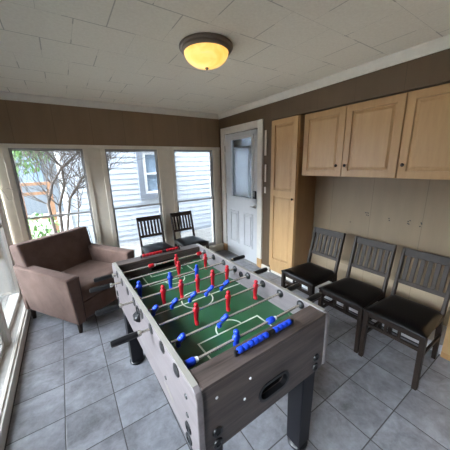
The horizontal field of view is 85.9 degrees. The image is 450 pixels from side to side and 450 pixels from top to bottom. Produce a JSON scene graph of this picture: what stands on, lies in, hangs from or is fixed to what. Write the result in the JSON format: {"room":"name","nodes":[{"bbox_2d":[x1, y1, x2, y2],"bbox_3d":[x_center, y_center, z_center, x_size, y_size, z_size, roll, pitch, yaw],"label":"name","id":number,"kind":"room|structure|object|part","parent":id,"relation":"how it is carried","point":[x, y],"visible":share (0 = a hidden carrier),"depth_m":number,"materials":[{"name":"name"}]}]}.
{"room":"sunroom","nodes":[
{"label":"sunroom","id":0,"kind":"room"},
{"bbox_2d":[0,99,219,146],"bbox_3d":[-1.246,-1.428,3.527,3.630,0.534,0.120,-11,17,-32],"label":"wall","id":1,"kind":"structure","parent":0,"point":[21,122],"depth_m":3.19,"materials":[{"name":"brown paint"}]},
{"bbox_2d":[0,148,27,243],"bbox_3d":[-2.550,-0.042,2.960,0.165,1.720,0.120,-11,17,-32],"label":"trim","id":2,"kind":"structure","parent":1,"relation":"attached to","point":[9,206],"depth_m":2.85,"materials":[{"name":"beige paint"}]},
{"bbox_2d":[8,148,97,243],"bbox_3d":[-2.162,-0.108,3.185,0.740,1.720,0.071,-11,17,-32],"label":"window","id":3,"kind":"structure","parent":1,"relation":"in","point":[10,150],"depth_m":3.01,"materials":[{"name":"white wood"}]},
{"bbox_3d":[-2.181,-0.529,3.092,0.716,0.827,0.020,-11,17,-32],"label":"sash","id":4,"kind":"part","parent":3,"relation":"part of","materials":[{"name":"clear glass"}]},
{"bbox_3d":[-2.144,0.284,3.273,0.716,0.865,0.023,-11,17,-32],"label":"sash","id":5,"kind":"part","parent":3,"relation":"part of","materials":[{"name":"grey metal"}]},
{"bbox_2d":[85,149,113,246],"bbox_3d":[-1.756,-0.190,3.469,0.263,1.720,0.120,-11,17,-32],"label":"trim","id":6,"kind":"structure","parent":1,"relation":"attached to","point":[96,167],"depth_m":3.36,"materials":[{"name":"beige paint"}]},
{"bbox_2d":[0,91,217,118],"bbox_3d":[-1.351,-1.608,3.311,3.020,0.075,0.046,-11,17,-32],"label":"trim","id":7,"kind":"structure","parent":1,"relation":"attached to","point":[4,95],"depth_m":3.11,"materials":[{"name":"white paint"}]},
{"bbox_2d":[0,143,219,149],"bbox_3d":[-1.381,-1.118,3.500,3.020,0.048,0.132,-11,17,-32],"label":"trim","id":8,"kind":"structure","parent":1,"relation":"attached to","point":[2,145],"depth_m":3.22,"materials":[{"name":"beige paint"}]},
{"bbox_2d":[1,148,218,246],"bbox_3d":[-1.318,-0.252,3.671,2.817,1.718,0.014,-11,17,-32],"label":"trim","id":9,"kind":"structure","parent":1,"relation":"attached to","point":[5,152],"depth_m":3.40,"materials":[{"name":"beige paint"}]},
{"bbox_2d":[105,149,164,246],"bbox_3d":[-1.334,-0.263,3.715,0.724,1.720,0.071,-11,17,-32],"label":"window","id":10,"kind":"structure","parent":1,"relation":"in","point":[154,151],"depth_m":3.65,"materials":[{"name":"grey metal"}]},
{"bbox_3d":[-1.353,-0.684,3.622,0.700,0.827,0.020,-11,17,-32],"label":"sash","id":11,"kind":"part","parent":10,"relation":"part of","materials":[{"name":"clear glass"}]},
{"bbox_3d":[-1.317,0.129,3.803,0.700,0.865,0.023,-11,17,-32],"label":"sash","id":12,"kind":"part","parent":10,"relation":"part of","materials":[{"name":"grey metal"}]},
{"bbox_2d":[157,150,176,246],"bbox_3d":[-0.934,-0.344,3.995,0.266,1.720,0.120,-11,17,-32],"label":"trim","id":13,"kind":"structure","parent":1,"relation":"attached to","point":[165,154],"depth_m":3.89,"materials":[{"name":"beige paint"}]},
{"bbox_2d":[174,150,215,246],"bbox_3d":[-0.515,-0.417,4.239,0.714,1.720,0.071,-11,17,-32],"label":"window","id":14,"kind":"structure","parent":1,"relation":"in","point":[209,151],"depth_m":4.30,"materials":[{"name":"grey metal"}]},
{"bbox_3d":[-0.534,-0.838,4.146,0.690,0.827,0.020,-11,17,-32],"label":"sash","id":15,"kind":"part","parent":14,"relation":"part of","materials":[{"name":"clear glass"}]},
{"bbox_3d":[-0.497,-0.024,4.327,0.690,0.865,0.023,-11,17,-32],"label":"sash","id":16,"kind":"part","parent":14,"relation":"part of","materials":[{"name":"grey metal"}]},
{"bbox_2d":[209,150,221,243],"bbox_3d":[-0.167,-0.488,4.486,0.148,1.720,0.120,-11,17,-32],"label":"trim","id":17,"kind":"structure","parent":1,"relation":"attached to","point":[218,179],"depth_m":4.44,"materials":[{"name":"beige paint"}]},
{"bbox_2d":[0,0,449,113],"bbox_3d":[0.454,-1.150,0.954,3.630,0.100,6.280,-11,17,-32],"label":"ceiling","id":18,"kind":"structure","parent":0,"point":[128,52],"depth_m":1.68,"materials":[{"name":"tile"}]},
{"bbox_2d":[179,32,232,69],"bbox_3d":[-0.133,-1.203,1.743,0.383,0.154,0.383,-11,17,-32],"label":"ceiling lamp","id":19,"kind":"object","parent":18,"relation":"attached to","point":[202,50],"visible":1,"depth_m":1.63,"materials":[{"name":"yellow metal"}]},
{"bbox_3d":[-0.133,-1.191,1.746,0.319,0.099,0.319,-11,17,-32],"label":"lamp shade","id":20,"kind":"part","parent":19,"relation":"part of","materials":[{"name":"yellow glass"}]},
{"bbox_2d":[4,250,449,449],"bbox_3d":[0.517,1.302,1.573,3.630,0.120,6.280,-11,17,-32],"label":"floor","id":21,"kind":"structure","parent":0,"point":[74,391],"depth_m":1.70,"materials":[{"name":"tile"}]},
{"bbox_2d":[0,294,23,396],"bbox_3d":[-0.917,1.467,0.618,0.175,0.100,6.060,-11,17,-32],"label":"trim","id":22,"kind":"structure","parent":21,"relation":"on","point":[4,364],"depth_m":2.11,"materials":[{"name":"beige paint"}]},
{"bbox_2d":[0,305,30,449],"bbox_3d":[-0.809,1.450,0.650,0.045,0.112,6.000,-11,17,-32],"label":"baseboard","id":23,"kind":"structure","parent":21,"relation":"on","point":[10,383],"depth_m":1.81,"materials":[{"name":"white paint"}]},
{"bbox_2d":[9,226,134,332],"bbox_3d":[-1.672,0.547,2.786,0.858,0.862,0.885,4,15,21],"label":"armchair","id":24,"kind":"object","parent":21,"relation":"on","point":[55,273],"visible":0.87,"depth_m":2.56,"materials":[{"name":"brown fabric"}]},
{"bbox_3d":[-2.027,0.597,2.942,0.075,0.495,0.800,4,15,21],"label":"panel","id":25,"kind":"part","parent":24,"relation":"part of","materials":[{"name":"brown fabric"}]},
{"bbox_3d":[-2.108,0.975,2.670,0.052,0.110,0.051,4,15,21],"label":"leg","id":26,"kind":"part","parent":24,"relation":"part of","materials":[{"name":"brown wood"}]},
{"bbox_3d":[-1.799,0.696,2.456,0.830,0.529,0.128,4,15,21],"label":"arm","id":27,"kind":"part","parent":24,"relation":"part of"},
{"bbox_3d":[-1.942,0.382,2.852,0.288,0.561,0.807,4,15,21],"label":"backrest","id":28,"kind":"part","parent":24,"relation":"part of","materials":[{"name":"brown fabric"}]},
{"bbox_3d":[-1.442,1.023,2.413,0.052,0.110,0.051,4,15,21],"label":"leg","id":29,"kind":"part","parent":24,"relation":"part of","materials":[{"name":"brown wood"}]},
{"bbox_2d":[62,260,114,300],"bbox_3d":[-1.580,0.604,2.764,0.645,0.155,0.624,4,15,21],"label":"seat cushion","id":30,"kind":"object","parent":24,"relation":"on","point":[87,270],"depth_m":2.70,"materials":[{"name":"brown fabric"}]},
{"bbox_3d":[-1.671,0.767,2.844,0.800,0.195,0.660,4,15,21],"label":"seat","id":31,"kind":"part","parent":24,"relation":"part of","materials":[{"name":"brown fabric"}]},
{"bbox_3d":[-1.524,0.517,3.139,0.830,0.529,0.128,4,15,21],"label":"arm","id":32,"kind":"part","parent":24,"relation":"part of"},
{"bbox_2d":[136,215,172,253],"bbox_3d":[-1.011,0.331,3.572,0.416,0.864,0.539,-11,17,-32],"label":"dining chair","id":33,"kind":"object","parent":21,"relation":"on","point":[154,247],"visible":0.58,"depth_m":3.63,"materials":[{"name":"brown wood"}]},
{"bbox_3d":[-1.272,0.117,3.593,0.026,0.446,0.135,-11,17,-32],"label":"post","id":34,"kind":"part","parent":33,"relation":"part of","materials":[{"name":"brown wood"}]},
{"bbox_3d":[-1.158,-0.101,3.675,0.344,0.066,0.034,-11,17,-32],"label":"rail","id":35,"kind":"part","parent":33,"relation":"part of","materials":[{"name":"brown wood"}]},
{"bbox_3d":[-1.120,0.155,3.690,0.330,0.038,0.026,-11,17,-32],"label":"rail","id":36,"kind":"part","parent":33,"relation":"part of","materials":[{"name":"brown wood"}]},
{"bbox_3d":[-0.986,0.324,3.530,0.416,0.034,0.444,-11,17,-32],"label":"seat","id":37,"kind":"part","parent":33,"relation":"part of","materials":[{"name":"black leather"}]},
{"bbox_3d":[-0.985,0.064,3.776,0.026,0.446,0.135,-11,17,-32],"label":"post","id":38,"kind":"part","parent":33,"relation":"part of","materials":[{"name":"brown wood"}]},
{"bbox_2d":[170,210,208,248],"bbox_3d":[-0.571,0.249,3.855,0.416,0.864,0.539,-11,17,-33],"label":"dining chair","id":39,"kind":"object","parent":21,"relation":"on","point":[189,240],"visible":0.69,"depth_m":3.89,"materials":[{"name":"brown wood"}]},
{"bbox_3d":[-0.832,0.036,3.870,0.026,0.446,0.135,-11,17,-33],"label":"post","id":40,"kind":"part","parent":39,"relation":"part of","materials":[{"name":"brown wood"}]},
{"bbox_3d":[-0.721,-0.183,3.955,0.344,0.066,0.034,-11,17,-33],"label":"rail","id":41,"kind":"part","parent":39,"relation":"part of","materials":[{"name":"brown wood"}]},
{"bbox_3d":[-0.682,0.073,3.970,0.330,0.038,0.026,-11,17,-33],"label":"rail","id":42,"kind":"part","parent":39,"relation":"part of","materials":[{"name":"brown wood"}]},
{"bbox_3d":[-0.543,0.280,3.822,0.370,0.045,0.420,-11,17,-33],"label":"seat frame","id":43,"kind":"part","parent":39,"relation":"part of","materials":[{"name":"brown wood"}]},
{"bbox_3d":[-0.544,0.242,3.813,0.416,0.034,0.444,-11,17,-33],"label":"seat","id":44,"kind":"part","parent":39,"relation":"part of","materials":[{"name":"black leather"}]},
{"bbox_3d":[-0.550,-0.019,4.059,0.026,0.446,0.135,-11,17,-33],"label":"post","id":45,"kind":"part","parent":39,"relation":"part of","materials":[{"name":"brown wood"}]},
{"bbox_2d":[89,244,329,449],"bbox_3d":[-0.177,0.774,1.630,1.125,0.910,1.380,-11,17,-33],"label":"foosball table","id":46,"kind":"object","parent":21,"relation":"on","point":[223,341],"visible":1,"depth_m":1.21,"materials":[{"name":"grey wood"}]},
{"bbox_3d":[-0.793,0.401,1.536,0.120,0.033,0.033,-11,17,-33],"label":"handle","id":47,"kind":"part","parent":46,"relation":"part of","materials":[{"name":"black plastic"}]},
{"bbox_3d":[-0.844,0.368,1.675,0.120,0.033,0.033,-11,17,-33],"label":"handle","id":48,"kind":"part","parent":46,"relation":"part of","materials":[{"name":"black plastic"}]},
{"bbox_3d":[-0.630,0.457,1.300,0.120,0.033,0.033,-11,17,-33],"label":"handle","id":49,"kind":"part","parent":46,"relation":"part of","materials":[{"name":"black plastic"}]},
{"bbox_3d":[-0.446,0.508,1.077,0.120,0.033,0.033,-11,17,-33],"label":"handle","id":50,"kind":"part","parent":46,"relation":"part of","materials":[{"name":"black plastic"}]},
{"bbox_3d":[-0.756,0.809,1.972,0.104,0.655,0.104,-11,17,-33],"label":"leg","id":51,"kind":"part","parent":46,"relation":"part of","materials":[{"name":"black wood"}]},
{"bbox_2d":[133,312,139,321],"bbox_3d":[-0.486,0.506,1.324,0.028,0.049,0.061,-11,17,-33],"label":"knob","id":52,"kind":"object","parent":46,"relation":"on","point":[136,316],"depth_m":1.30,"materials":[{"name":"black plastic"}]},
{"bbox_3d":[-0.473,0.566,1.370,0.025,0.313,1.380,-11,17,-33],"label":"panel","id":53,"kind":"part","parent":46,"relation":"part of","materials":[{"name":"grey wood"}]},
{"bbox_3d":[-0.479,0.296,1.920,0.792,0.013,0.014,-11,17,-33],"label":"rod","id":54,"kind":"part","parent":46,"relation":"part of","materials":[{"name":"silver metal"}]},
{"bbox_3d":[-0.411,0.327,1.792,0.832,0.013,0.014,-11,17,-33],"label":"rod","id":55,"kind":"part","parent":46,"relation":"part of","materials":[{"name":"silver metal"}]},
{"bbox_3d":[-0.246,0.382,1.557,0.836,0.013,0.014,-11,17,-33],"label":"rod","id":56,"kind":"part","parent":46,"relation":"part of","materials":[{"name":"silver metal"}]},
{"bbox_3d":[-0.267,0.343,1.716,0.822,0.013,0.014,-11,17,-33],"label":"rod","id":57,"kind":"part","parent":46,"relation":"part of","materials":[{"name":"silver metal"}]},
{"bbox_3d":[-0.112,0.400,1.474,0.792,0.013,0.014,-11,17,-33],"label":"rod","id":58,"kind":"part","parent":46,"relation":"part of","materials":[{"name":"silver metal"}]},
{"bbox_3d":[-0.071,0.435,1.329,0.816,0.013,0.014,-11,17,-33],"label":"rod","id":59,"kind":"part","parent":46,"relation":"part of","materials":[{"name":"silver metal"}]},
{"bbox_3d":[0.055,0.454,1.240,0.792,0.013,0.014,-11,17,-33],"label":"rod","id":60,"kind":"part","parent":46,"relation":"part of","materials":[{"name":"silver metal"}]},
{"bbox_3d":[0.110,0.269,1.969,0.120,0.033,0.033,-11,17,-33],"label":"handle","id":61,"kind":"part","parent":46,"relation":"part of","materials":[{"name":"black plastic"}]},
{"bbox_3d":[0.136,0.482,1.122,0.786,0.013,0.014,-11,17,-33],"label":"rod","id":62,"kind":"part","parent":46,"relation":"part of","materials":[{"name":"silver metal"}]},
{"bbox_3d":[0.253,0.329,1.719,0.120,0.033,0.033,-11,17,-33],"label":"handle","id":63,"kind":"part","parent":46,"relation":"part of","materials":[{"name":"black plastic"}]},
{"bbox_3d":[0.117,0.451,1.765,0.025,0.313,1.380,-11,17,-33],"label":"panel","id":64,"kind":"part","parent":46,"relation":"part of","materials":[{"name":"grey wood"}]},
{"bbox_3d":[0.204,0.642,1.037,0.695,0.294,0.025,-11,17,-33],"label":"panel","id":65,"kind":"part","parent":46,"relation":"part of","materials":[{"name":"grey wood"}]},
{"bbox_3d":[0.420,0.383,1.485,0.120,0.033,0.033,-11,17,-33],"label":"handle","id":66,"kind":"part","parent":46,"relation":"part of","materials":[{"name":"black plastic"}]},
{"bbox_3d":[0.419,0.936,1.347,0.104,0.655,0.104,-11,17,-33],"label":"leg","id":67,"kind":"part","parent":46,"relation":"part of","materials":[{"name":"black wood"}]},
{"bbox_3d":[0.500,0.411,1.365,0.120,0.033,0.033,-11,17,-33],"label":"handle","id":68,"kind":"part","parent":46,"relation":"part of","materials":[{"name":"black plastic"}]},
{"bbox_2d":[269,115,315,278],"bbox_3d":[0.898,-0.302,3.296,0.416,2.130,0.440,-11,17,-32],"label":"tall cabinet","id":69,"kind":"object","parent":21,"relation":"on","point":[292,194],"visible":0.85,"depth_m":3.15,"materials":[{"name":"brown wood"}]},
{"bbox_3d":[0.757,-0.337,3.191,0.022,1.995,0.430,-11,17,-32],"label":"door","id":70,"kind":"part","parent":69,"relation":"part of","materials":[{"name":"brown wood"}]},
{"bbox_3d":[0.933,-0.307,3.309,0.343,2.130,0.425,-11,17,-32],"label":"panel","id":71,"kind":"part","parent":69,"relation":"part of","materials":[{"name":"brown wood"}]},
{"bbox_2d":[281,227,345,303],"bbox_3d":[0.962,0.511,2.660,0.539,0.864,0.416,-11,17,-32],"label":"dining chair","id":72,"kind":"object","parent":21,"relation":"on","point":[311,275],"visible":0.84,"depth_m":2.61,"materials":[{"name":"brown wood"}]},
{"bbox_3d":[0.658,0.725,2.733,0.045,0.426,0.037,-11,17,-32],"label":"leg","id":73,"kind":"part","parent":72,"relation":"part of","materials":[{"name":"brown wood"}]},
{"bbox_3d":[0.922,0.502,2.631,0.444,0.034,0.416,-11,17,-32],"label":"seat","id":74,"kind":"part","parent":72,"relation":"part of","materials":[{"name":"black plastic"}]},
{"bbox_3d":[0.923,0.540,2.640,0.420,0.045,0.370,-11,17,-32],"label":"seat frame","id":75,"kind":"part","parent":72,"relation":"part of","materials":[{"name":"brown wood"}]},
{"bbox_3d":[1.029,0.244,2.856,0.135,0.446,0.026,-11,17,-32],"label":"post","id":76,"kind":"part","parent":72,"relation":"part of","materials":[{"name":"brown wood"}]},
{"bbox_3d":[0.865,0.796,2.431,0.045,0.426,0.037,-11,17,-32],"label":"leg","id":77,"kind":"part","parent":72,"relation":"part of","materials":[{"name":"brown wood"}]},
{"bbox_3d":[1.115,0.341,2.725,0.026,0.038,0.330,-11,17,-32],"label":"rail","id":78,"kind":"part","parent":72,"relation":"part of","materials":[{"name":"brown wood"}]},
{"bbox_3d":[1.157,0.087,2.694,0.034,0.066,0.344,-11,17,-32],"label":"rail","id":79,"kind":"part","parent":72,"relation":"part of","materials":[{"name":"brown wood"}]},
{"bbox_3d":[1.220,0.309,2.577,0.135,0.446,0.026,-11,17,-32],"label":"post","id":80,"kind":"part","parent":72,"relation":"part of","materials":[{"name":"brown wood"}]},
{"bbox_2d":[318,236,396,352],"bbox_3d":[1.228,0.602,2.271,0.539,0.864,0.416,-11,17,-32],"label":"dining chair","id":81,"kind":"object","parent":21,"relation":"on","point":[358,295],"visible":0.9,"depth_m":2.22,"materials":[{"name":"brown wood"}]},
{"bbox_3d":[0.924,0.816,2.344,0.045,0.426,0.037,-11,17,-32],"label":"leg","id":82,"kind":"part","parent":81,"relation":"part of","materials":[{"name":"brown wood"}]},
{"bbox_3d":[1.188,0.594,2.242,0.444,0.034,0.416,-11,17,-32],"label":"seat","id":83,"kind":"part","parent":81,"relation":"part of","materials":[{"name":"black leather"}]},
{"bbox_3d":[1.295,0.335,2.467,0.135,0.446,0.026,-11,17,-32],"label":"post","id":84,"kind":"part","parent":81,"relation":"part of","materials":[{"name":"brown wood"}]},
{"bbox_3d":[1.189,0.632,2.252,0.420,0.045,0.370,-11,17,-32],"label":"seat frame","id":85,"kind":"part","parent":81,"relation":"part of","materials":[{"name":"brown wood"}]},
{"bbox_3d":[1.131,0.887,2.042,0.045,0.426,0.037,-11,17,-32],"label":"leg","id":86,"kind":"part","parent":81,"relation":"part of","materials":[{"name":"brown wood"}]},
{"bbox_3d":[1.381,0.433,2.336,0.026,0.038,0.330,-11,17,-32],"label":"rail","id":87,"kind":"part","parent":81,"relation":"part of","materials":[{"name":"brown wood"}]},
{"bbox_3d":[1.423,0.178,2.305,0.034,0.066,0.344,-11,17,-32],"label":"rail","id":88,"kind":"part","parent":81,"relation":"part of","materials":[{"name":"brown wood"}]},
{"bbox_3d":[1.486,0.401,2.188,0.135,0.446,0.026,-11,17,-32],"label":"post","id":89,"kind":"part","parent":81,"relation":"part of","materials":[{"name":"brown wood"}]},
{"bbox_2d":[358,247,449,390],"bbox_3d":[1.456,0.684,1.924,0.539,0.864,0.416,-11,17,-32],"label":"dining chair","id":90,"kind":"object","parent":21,"relation":"on","point":[415,320],"visible":1,"depth_m":1.89,"materials":[{"name":"brown wood"}]},
{"bbox_3d":[1.152,0.898,1.997,0.045,0.426,0.037,-11,17,-32],"label":"leg","id":91,"kind":"part","parent":90,"relation":"part of","materials":[{"name":"brown wood"}]},
{"bbox_3d":[1.523,0.417,2.120,0.135,0.446,0.026,-11,17,-32],"label":"post","id":92,"kind":"part","parent":90,"relation":"part of","materials":[{"name":"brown wood"}]},
{"bbox_3d":[1.416,0.675,1.895,0.444,0.034,0.416,-11,17,-32],"label":"seat","id":93,"kind":"part","parent":90,"relation":"part of","materials":[{"name":"black plastic"}]},
{"bbox_3d":[1.417,0.714,1.905,0.420,0.045,0.370,-11,17,-32],"label":"seat frame","id":94,"kind":"part","parent":90,"relation":"part of","materials":[{"name":"brown wood"}]},
{"bbox_3d":[1.359,0.969,1.695,0.045,0.426,0.037,-11,17,-32],"label":"leg","id":95,"kind":"part","parent":90,"relation":"part of","materials":[{"name":"brown wood"}]},
{"bbox_3d":[1.609,0.514,1.989,0.026,0.038,0.330,-11,17,-32],"label":"rail","id":96,"kind":"part","parent":90,"relation":"part of","materials":[{"name":"brown wood"}]},
{"bbox_3d":[1.651,0.260,1.958,0.034,0.066,0.344,-11,17,-32],"label":"rail","id":97,"kind":"part","parent":90,"relation":"part of","materials":[{"name":"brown wood"}]},
{"bbox_3d":[1.704,0.901,1.940,0.085,0.424,0.034,-11,17,-32],"label":"leg","id":98,"kind":"part","parent":90,"relation":"part of","materials":[{"name":"brown wood"}]},
{"bbox_3d":[1.714,0.482,1.841,0.135,0.446,0.026,-11,17,-32],"label":"post","id":99,"kind":"part","parent":90,"relation":"part of","materials":[{"name":"brown wood"}]},
{"bbox_2d":[440,316,449,360],"bbox_3d":[2.018,0.082,1.659,0.416,2.130,0.440,-11,17,-32],"label":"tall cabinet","id":100,"kind":"object","parent":21,"relation":"on","point":[445,353],"visible":1,"depth_m":1.96,"materials":[{"name":"brown wood"}]},
{"bbox_3d":[1.877,0.047,1.554,0.022,1.995,0.430,-11,17,-32],"label":"door","id":101,"kind":"part","parent":100,"relation":"part of","materials":[{"name":"brown wood"}]},
{"bbox_2d":[219,48,449,270],"bbox_3d":[1.793,-0.170,2.088,0.460,2.420,6.060,-11,17,-32],"label":"wall","id":102,"kind":"structure","parent":0,"point":[431,70],"depth_m":2.37,"materials":[{"name":"brown paint"}]},
{"bbox_2d":[209,243,223,251],"bbox_3d":[-1.323,0.633,3.921,3.020,0.120,0.180,-11,17,-32],"label":"baseboard","id":103,"kind":"structure","parent":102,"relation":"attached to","point":[217,247],"depth_m":4.57,"materials":[{"name":"beige paint"}]},
{"bbox_2d":[224,129,257,266],"bbox_3d":[0.277,-0.430,3.988,0.157,2.070,0.920,-11,17,-32],"label":"door","id":104,"kind":"structure","parent":102,"relation":"in","point":[241,147],"depth_m":3.94,"materials":[{"name":"white paint"}]},
{"bbox_3d":[0.168,0.025,4.240,0.015,0.570,0.245,-11,17,-32],"label":"raised panel","id":105,"kind":"part","parent":104,"relation":"part of","materials":[{"name":"white paint"}]},
{"bbox_3d":[0.277,-0.896,3.852,0.004,0.920,0.545,-11,17,-32],"label":"pane","id":106,"kind":"part","parent":104,"relation":"part of","materials":[{"name":"clear glass"}]},
{"bbox_3d":[0.255,-0.892,3.837,0.018,0.980,0.605,-11,17,-32],"label":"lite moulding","id":107,"kind":"part","parent":104,"relation":"part of","materials":[{"name":"white paint"}]},
{"bbox_3d":[0.373,0.095,3.940,0.015,0.570,0.245,-11,17,-32],"label":"raised panel","id":108,"kind":"part","parent":104,"relation":"part of","materials":[{"name":"white paint"}]},
{"bbox_2d":[220,119,263,258],"bbox_3d":[0.260,-0.554,3.948,0.050,2.030,1.060,-11,17,-32],"label":"trim","id":109,"kind":"structure","parent":102,"relation":"attached to","point":[259,124],"depth_m":3.66,"materials":[{"name":"white paint"}]},
{"bbox_2d":[224,243,261,267],"bbox_3d":[0.287,0.503,4.215,0.048,0.150,1.056,-11,17,-32],"label":"trim","id":110,"kind":"structure","parent":102,"relation":"attached to","point":[259,261],"depth_m":3.83,"materials":[{"name":"brown wood"}]},
{"bbox_2d":[264,130,266,192],"bbox_3d":[0.562,-0.869,3.368,0.010,0.850,0.035,-11,17,-32],"label":"trim","id":111,"kind":"structure","parent":102,"relation":"attached to","point":[265,147],"depth_m":3.33,"materials":[{"name":"beige paint"}]},
{"bbox_2d":[218,34,449,118],"bbox_3d":[1.553,-1.267,1.666,0.046,0.075,6.060,-11,17,-32],"label":"trim","id":112,"kind":"structure","parent":102,"relation":"attached to","point":[442,43],"depth_m":2.18,"materials":[{"name":"white paint"}]},
{"bbox_2d":[311,176,449,325],"bbox_3d":[1.564,-0.139,2.568,0.340,2.135,2.720,-11,17,-32],"label":"wall","id":113,"kind":"structure","parent":0,"point":[414,214],"depth_m":2.52,"materials":[{"name":"beige paint"}]},
{"bbox_2d":[261,264,446,354],"bbox_3d":[2.087,1.075,1.884,0.375,0.090,4.930,-11,17,-32],"label":"baseboard","id":114,"kind":"structure","parent":113,"relation":"attached to","point":[431,337],"depth_m":2.32,"materials":[{"name":"white paint"}]},
{"bbox_2d":[302,92,408,177],"bbox_3d":[1.326,-0.864,2.528,0.347,0.693,1.015,-11,17,-32],"label":"upper cabinet","id":115,"kind":"object","parent":113,"relation":"attached to","point":[362,139],"visible":0.94,"depth_m":2.35,"materials":[{"name":"brown wood"}]},
{"bbox_3d":[1.074,-0.889,2.664,0.022,0.684,0.499,-11,17,-32],"label":"door","id":116,"kind":"part","parent":115,"relation":"part of","materials":[{"name":"brown wood"}]},
{"bbox_3d":[1.355,-0.793,2.253,0.022,0.684,0.504,-11,17,-32],"label":"door","id":117,"kind":"part","parent":115,"relation":"part of","materials":[{"name":"brown wood"}]},
{"bbox_2d":[396,83,449,179],"bbox_3d":[1.750,-0.719,1.908,0.347,0.693,0.505,-11,17,-32],"label":"upper cabinet","id":118,"kind":"object","parent":113,"relation":"attached to","point":[425,145],"visible":1,"depth_m":1.90,"materials":[{"name":"brown wood"}]},
{"bbox_3d":[-0.966,0.297,0.310,0.130,2.320,6.060,-11,17,-32],"label":"wall","id":119,"kind":"structure","parent":0,"visible":0},
{"bbox_2d":[0,329,5,362],"bbox_3d":[-1.699,0.295,1.486,0.065,1.786,0.970,-11,17,-32],"label":"window","id":120,"kind":"structure","parent":119,"relation":"in","point":[2,344],"depth_m":2.06,"materials":[{"name":"grey metal"}]},
{"bbox_2d":[0,301,10,345],"bbox_3d":[-1.965,0.189,1.933,0.052,1.786,0.090,-11,17,-32],"label":"trim","id":121,"kind":"structure","parent":119,"relation":"attached to","point":[3,324],"depth_m":2.10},
{"bbox_2d":[0,213,20,332],"bbox_3d":[-2.292,0.091,2.353,0.065,1.786,0.990,-11,17,-32],"label":"window","id":122,"kind":"structure","parent":119,"relation":"in","point":[10,293],"depth_m":2.68,"materials":[{"name":"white glass"}]},
{"bbox_3d":[-2.292,0.089,2.353,0.004,1.690,0.920,-11,17,-32],"label":"pane","id":123,"kind":"part","parent":122,"relation":"part of","materials":[{"name":"clear glass"}]},
{"bbox_2d":[0,193,21,293],"bbox_3d":[-2.564,-0.017,2.809,0.052,1.786,0.090,-11,17,-32],"label":"trim","id":124,"kind":"structure","parent":119,"relation":"attached to","point":[2,210],"depth_m":2.79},
{"label":"outside","id":125,"kind":"structure","parent":0,"visible":0},
{"bbox_2d":[28,211,66,235],"bbox_3d":[-0.786,1.052,3.412,26.000,0.170,26.000,-11,17,-32],"label":"ground","id":126,"kind":"structure","parent":125,"point":[63,212],"depth_m":7.96,"materials":[{"name":"white"}]},
{"bbox_2d":[12,151,51,180],"bbox_3d":[-5.497,-1.667,6.217,2.325,3.967,1.705,-11,17,-32],"label":"leafy tree","id":127,"kind":"object","parent":126,"relation":"on","point":[18,153],"visible":0.05,"depth_m":6.29,"materials":[{"name":"green plant"}]},
{"bbox_2d":[19,182,59,238],"bbox_3d":[-4.147,-0.121,5.033,1.200,1.480,0.100,-11,17,-32],"label":"wooden railing","id":128,"kind":"object","parent":126,"relation":"on","point":[52,204],"visible":0.15,"depth_m":5.09,"materials":[{"name":"brown wood"}]},
{"bbox_3d":[-4.146,-0.092,5.040,0.080,1.420,0.080,-11,17,-32],"label":"post","id":129,"kind":"part","parent":128,"relation":"part of","materials":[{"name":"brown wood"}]},
{"bbox_3d":[-4.156,-0.461,4.947,1.200,0.780,0.100,-11,17,-32],"label":"rail","id":130,"kind":"part","parent":128,"relation":"part of","materials":[{"name":"brown wood"}]},
{"bbox_3d":[-3.730,-0.170,5.307,0.080,1.420,0.080,-11,17,-32],"label":"post","id":131,"kind":"part","parent":128,"relation":"part of","materials":[{"name":"brown wood"}]},
{"bbox_2d":[16,151,63,214],"bbox_3d":[-8.670,-3.173,9.985,5.400,5.200,3.400,-11,17,-32],"label":"house","id":132,"kind":"structure","parent":126,"relation":"on","point":[32,206],"depth_m":9.48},
{"bbox_2d":[28,213,59,238],"bbox_3d":[-3.263,0.279,4.307,0.717,1.024,0.622,-11,17,-32],"label":"shrub","id":133,"kind":"object","parent":126,"relation":"on","point":[35,230],"visible":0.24,"depth_m":4.22,"materials":[{"name":"green plant"}]},
{"bbox_2d":[13,151,176,232],"bbox_3d":[-2.038,-1.109,3.879,3.627,3.863,1.409,-11,17,-32],"label":"bare tree","id":134,"kind":"object","parent":126,"relation":"on","point":[73,155],"visible":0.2,"depth_m":3.83,"materials":[{"name":"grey plant"}]},
{"bbox_2d":[53,151,211,243],"bbox_3d":[-2.701,-3.006,6.672,4.450,6.200,4.450,-11,17,-32],"label":"house","id":135,"kind":"structure","parent":126,"relation":"on","point":[134,183],"depth_m":5.56,"materials":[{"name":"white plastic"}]},
{"bbox_3d":[-1.599,-1.222,5.660,0.630,0.920,0.050,-11,17,-32],"label":"sash","id":136,"kind":"part","parent":135,"relation":"part of","materials":[{"name":"white wood"}]},
{"bbox_3d":[-1.619,-1.228,5.689,0.550,0.880,0.020,-11,17,-32],"label":"pane","id":137,"kind":"part","parent":135,"relation":"part of","materials":[{"name":"glass"}]},
{"bbox_2d":[120,227,212,257],"bbox_3d":[-0.399,0.281,5.961,4.400,0.060,1.295,-11,17,-32],"label":"deck","id":138,"kind":"object","parent":126,"relation":"on","point":[206,233],"visible":0.15,"depth_m":5.66,"materials":[{"name":"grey wood"}]}
]}

